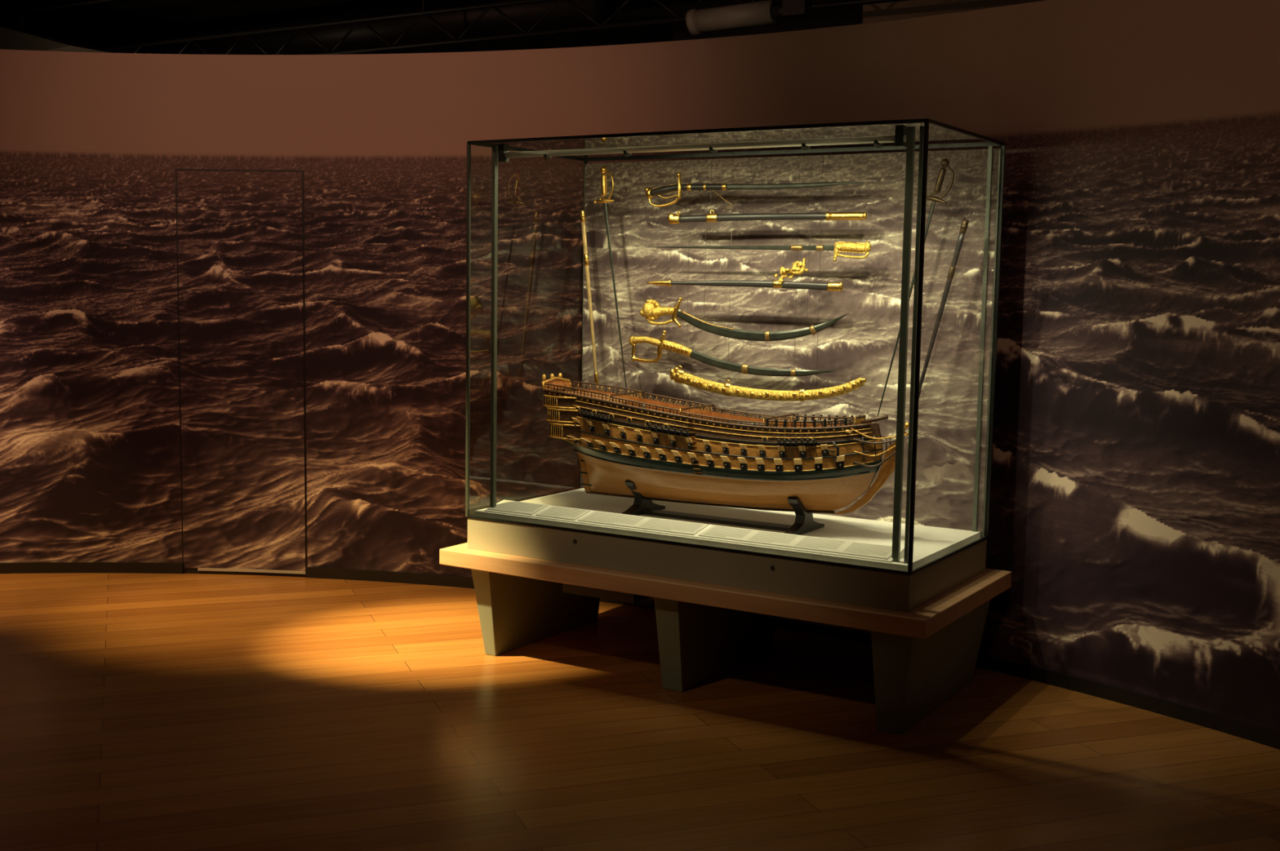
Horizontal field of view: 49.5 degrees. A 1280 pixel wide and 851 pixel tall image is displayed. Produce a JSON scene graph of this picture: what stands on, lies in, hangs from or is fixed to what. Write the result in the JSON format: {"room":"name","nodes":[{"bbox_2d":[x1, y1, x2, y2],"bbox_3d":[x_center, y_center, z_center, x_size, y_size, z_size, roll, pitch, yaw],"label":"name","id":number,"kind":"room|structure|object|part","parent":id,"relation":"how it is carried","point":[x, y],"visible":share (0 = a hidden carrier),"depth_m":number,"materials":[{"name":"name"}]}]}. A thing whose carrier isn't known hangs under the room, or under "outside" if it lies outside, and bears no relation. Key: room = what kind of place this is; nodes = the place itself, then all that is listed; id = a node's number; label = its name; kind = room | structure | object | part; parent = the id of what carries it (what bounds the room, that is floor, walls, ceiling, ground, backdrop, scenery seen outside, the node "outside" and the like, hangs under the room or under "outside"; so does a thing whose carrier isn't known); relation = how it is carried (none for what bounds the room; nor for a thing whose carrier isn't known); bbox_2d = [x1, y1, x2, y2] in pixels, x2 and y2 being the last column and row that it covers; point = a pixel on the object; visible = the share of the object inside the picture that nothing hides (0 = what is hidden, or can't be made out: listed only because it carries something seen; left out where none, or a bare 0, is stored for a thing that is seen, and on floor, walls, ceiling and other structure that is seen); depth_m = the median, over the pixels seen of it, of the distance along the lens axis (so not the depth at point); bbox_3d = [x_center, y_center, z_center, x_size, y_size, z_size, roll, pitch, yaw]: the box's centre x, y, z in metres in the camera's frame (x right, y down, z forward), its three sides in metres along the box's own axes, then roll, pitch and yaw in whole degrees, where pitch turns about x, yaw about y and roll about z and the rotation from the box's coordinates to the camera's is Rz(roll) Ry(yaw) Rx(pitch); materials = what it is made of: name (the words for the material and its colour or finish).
{"room":"museum","nodes":[
{"label":"museum","id":0,"kind":"room"},
{"bbox_2d":[0,12,145,53],"bbox_3d":[-4.901,-3.482,12.961,2.100,0.600,2.500,5,7,31],"label":"ceiling","id":1,"kind":"structure","parent":0,"point":[20,38],"depth_m":11.73,"materials":[{"name":"black"}]},
{"bbox_2d":[685,0,812,35],"bbox_3d":[0.637,-2.747,8.076,0.769,0.874,0.150,5,7,31],"label":"spotlight","id":2,"kind":"object","parent":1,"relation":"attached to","point":[763,12],"visible":1,"depth_m":8.07,"materials":[{"name":"grey metal"}]},
{"bbox_2d":[0,0,719,41],"bbox_3d":[-1.904,-2.848,4.389,17.000,0.001,15.000,5,7,31],"label":"ceiling","id":3,"kind":"structure","parent":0,"point":[114,19],"depth_m":12.53,"materials":[{"name":"paint"}]},
{"bbox_2d":[61,0,911,54],"bbox_3d":[0.607,-2.870,8.496,16.006,0.718,0.036,5,7,31],"label":"truss","id":4,"kind":"object","parent":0,"point":[677,19],"depth_m":9.75,"materials":[{"name":"black metal"}]},
{"bbox_2d":[349,0,862,54],"bbox_3d":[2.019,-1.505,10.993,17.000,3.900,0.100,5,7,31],"label":"ceiling beam","id":5,"kind":"structure","parent":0,"point":[853,15],"depth_m":11.94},
{"bbox_2d":[0,0,1279,732],"bbox_3d":[-0.698,-0.293,4.911,10.617,2.650,3.814,4,7,27],"label":"wall","id":6,"kind":"structure","parent":0,"point":[1135,516],"depth_m":6.52,"materials":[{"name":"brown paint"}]},
{"bbox_2d":[176,170,305,571],"bbox_3d":[-2.038,-0.267,7.106,0.646,2.043,0.010,1,6,4],"label":"door","id":7,"kind":"structure","parent":6,"relation":"attached to","point":[240,233],"depth_m":7.11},
{"bbox_2d":[175,168,306,577],"bbox_3d":[-2.037,-0.257,7.112,0.662,2.081,0.011,1,6,4],"label":"door frame","id":8,"kind":"structure","parent":6,"relation":"attached to","point":[185,571],"depth_m":7.11,"materials":[{"name":"black paint"}]},
{"bbox_2d":[0,562,1279,750],"bbox_3d":[-0.726,0.999,5.031,10.323,0.055,3.605,4,7,27],"label":"baseboard","id":9,"kind":"structure","parent":6,"relation":"attached to","point":[1242,730],"depth_m":6.07,"materials":[{"name":"black wood"}]},
{"bbox_2d":[0,573,1279,850],"bbox_3d":[-1.969,1.031,4.790,17.000,0.001,15.000,5,7,31],"label":"floor","id":10,"kind":"structure","parent":0,"point":[139,712],"depth_m":4.69,"materials":[{"name":"brown wood"}]},
{"bbox_2d":[197,568,305,574],"bbox_3d":[-2.016,0.755,7.208,0.572,0.014,0.015,1,6,4],"label":"strip","id":11,"kind":"object","parent":10,"relation":"on","point":[198,569],"visible":1,"depth_m":7.21,"materials":[{"name":"beige"}]},
{"bbox_2d":[439,542,1011,734],"bbox_3d":[0.314,0.761,5.610,2.090,0.443,0.975,5,7,31],"label":"bench","id":12,"kind":"object","parent":10,"relation":"on","point":[923,656],"visible":0.71,"depth_m":5.28,"materials":[{"name":"brown wood"}]},
{"bbox_3d":[-0.430,0.733,6.076,0.095,0.378,0.879,5,7,31],"label":"leg","id":13,"kind":"part","parent":12,"relation":"part of","materials":[{"name":"paint"}]},
{"bbox_3d":[0.324,0.793,5.616,0.105,0.378,0.879,5,7,31],"label":"leg","id":14,"kind":"part","parent":12,"relation":"part of","materials":[{"name":"paint"}]},
{"bbox_3d":[0.324,0.713,5.620,1.660,0.218,0.620,5,7,31],"label":"rail","id":15,"kind":"part","parent":12,"relation":"part of","materials":[{"name":"paint"}]},
{"bbox_2d":[465,118,1005,612],"bbox_3d":[0.335,-0.284,5.508,1.927,1.658,0.854,5,7,31],"label":"glass display case","id":16,"kind":"object","parent":12,"relation":"on","point":[924,534],"visible":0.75,"depth_m":5.55,"materials":[{"name":"glass"}]},
{"bbox_2d":[579,210,599,389],"bbox_3d":[-0.222,-0.549,6.088,0.110,0.785,0.022,5,7,31],"label":"scabbard","id":17,"kind":"object","parent":16,"relation":"hanging from","point":[582,213],"visible":0.97,"depth_m":6.08,"materials":[{"name":"gold metal"}]},
{"bbox_2d":[593,165,626,391],"bbox_3d":[-0.127,-0.632,6.021,0.188,0.978,0.028,5,7,31],"label":"sword","id":18,"kind":"object","parent":16,"relation":"hanging from","point":[603,170],"visible":1,"depth_m":6.01,"materials":[{"name":"gold metal"}]},
{"bbox_3d":[0.147,0.392,5.307,1.770,0.034,0.135,5,7,31],"label":"label rail","id":19,"kind":"part","parent":16,"relation":"part of","materials":[{"name":"grey"}]},
{"bbox_3d":[0.170,-1.034,5.124,1.704,0.070,0.044,5,7,31],"label":"light rail","id":20,"kind":"part","parent":16,"relation":"part of","materials":[{"name":"black metal"}]},
{"bbox_2d":[541,373,909,535],"bbox_3d":[0.301,0.108,5.543,1.616,0.556,0.375,5,7,31],"label":"model","id":21,"kind":"object","parent":16,"relation":"on","point":[644,450],"visible":1,"depth_m":5.41},
{"bbox_2d":[628,330,836,377],"bbox_3d":[0.367,-0.300,5.747,0.971,0.171,0.031,5,7,31],"label":"sabre","id":22,"kind":"object","parent":16,"relation":"attached to","point":[662,344],"visible":1,"depth_m":5.80,"materials":[{"name":"metal"}]},
{"bbox_3d":[0.337,-0.349,5.502,1.915,1.520,0.840,5,7,31],"label":"glass","id":23,"kind":"part","parent":16,"relation":"part of","materials":[{"name":"clear glass"}]},
{"bbox_2d":[640,297,848,341],"bbox_3d":[0.411,-0.437,5.707,0.962,0.173,0.048,5,7,31],"label":"sabre","id":24,"kind":"object","parent":16,"relation":"attached to","point":[651,310],"visible":1,"depth_m":5.76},
{"bbox_2d":[647,257,843,292],"bbox_3d":[0.417,-0.622,5.686,0.898,0.131,0.039,5,7,31],"label":"sword","id":25,"kind":"object","parent":16,"relation":"attached to","point":[799,269],"visible":1,"depth_m":5.59,"materials":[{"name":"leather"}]},
{"bbox_2d":[644,172,865,209],"bbox_3d":[0.447,-0.958,5.636,0.999,0.156,0.032,5,7,31],"label":"naval sabre","id":26,"kind":"object","parent":16,"relation":"attached to","point":[679,188],"visible":1,"depth_m":5.72,"materials":[{"name":"metal"}]},
{"bbox_2d":[649,241,871,262],"bbox_3d":[0.459,-0.709,5.652,1.029,0.080,0.036,5,7,31],"label":"sword","id":27,"kind":"object","parent":16,"relation":"attached to","point":[850,246],"visible":1,"depth_m":5.48,"materials":[{"name":"metal"}]},
{"bbox_2d":[666,209,866,224],"bbox_3d":[0.498,-0.847,5.615,0.898,0.058,0.019,5,7,31],"label":"sabre scabbard","id":28,"kind":"object","parent":16,"relation":"attached to","point":[673,219],"visible":1,"depth_m":5.61,"materials":[{"name":"black leather"}]},
{"bbox_2d":[669,365,866,401],"bbox_3d":[0.506,-0.165,5.671,0.891,0.123,0.026,5,7,31],"label":"scabbard","id":29,"kind":"object","parent":16,"relation":"attached to","point":[680,376],"visible":1,"depth_m":5.67,"materials":[{"name":"gold metal"}]},
{"bbox_2d":[877,158,954,416],"bbox_3d":[1.051,-0.517,5.304,0.273,0.987,0.028,5,7,31],"label":"sword","id":30,"kind":"object","parent":16,"relation":"hanging from","point":[944,162],"visible":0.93,"depth_m":5.23,"materials":[{"name":"brown metal"}]},
{"bbox_2d":[919,219,968,397],"bbox_3d":[1.138,-0.417,5.260,0.192,0.719,0.022,5,7,31],"label":"scabbard","id":31,"kind":"object","parent":16,"relation":"hanging from","point":[964,224],"visible":0.79,"depth_m":5.24,"materials":[{"name":"black leather"}]},
{"bbox_3d":[1.090,0.855,5.148,0.154,0.378,0.879,5,7,31],"label":"leg","id":32,"kind":"part","parent":12,"relation":"part of","materials":[{"name":"paint"}]},
{"bbox_2d":[862,0,1045,23],"bbox_3d":[3.691,-2.538,7.152,5.300,1.000,0.300,5,7,31],"label":"ceiling bulkhead","id":33,"kind":"object","parent":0,"point":[887,11],"depth_m":8.23,"materials":[{"name":"black"}]}
]}

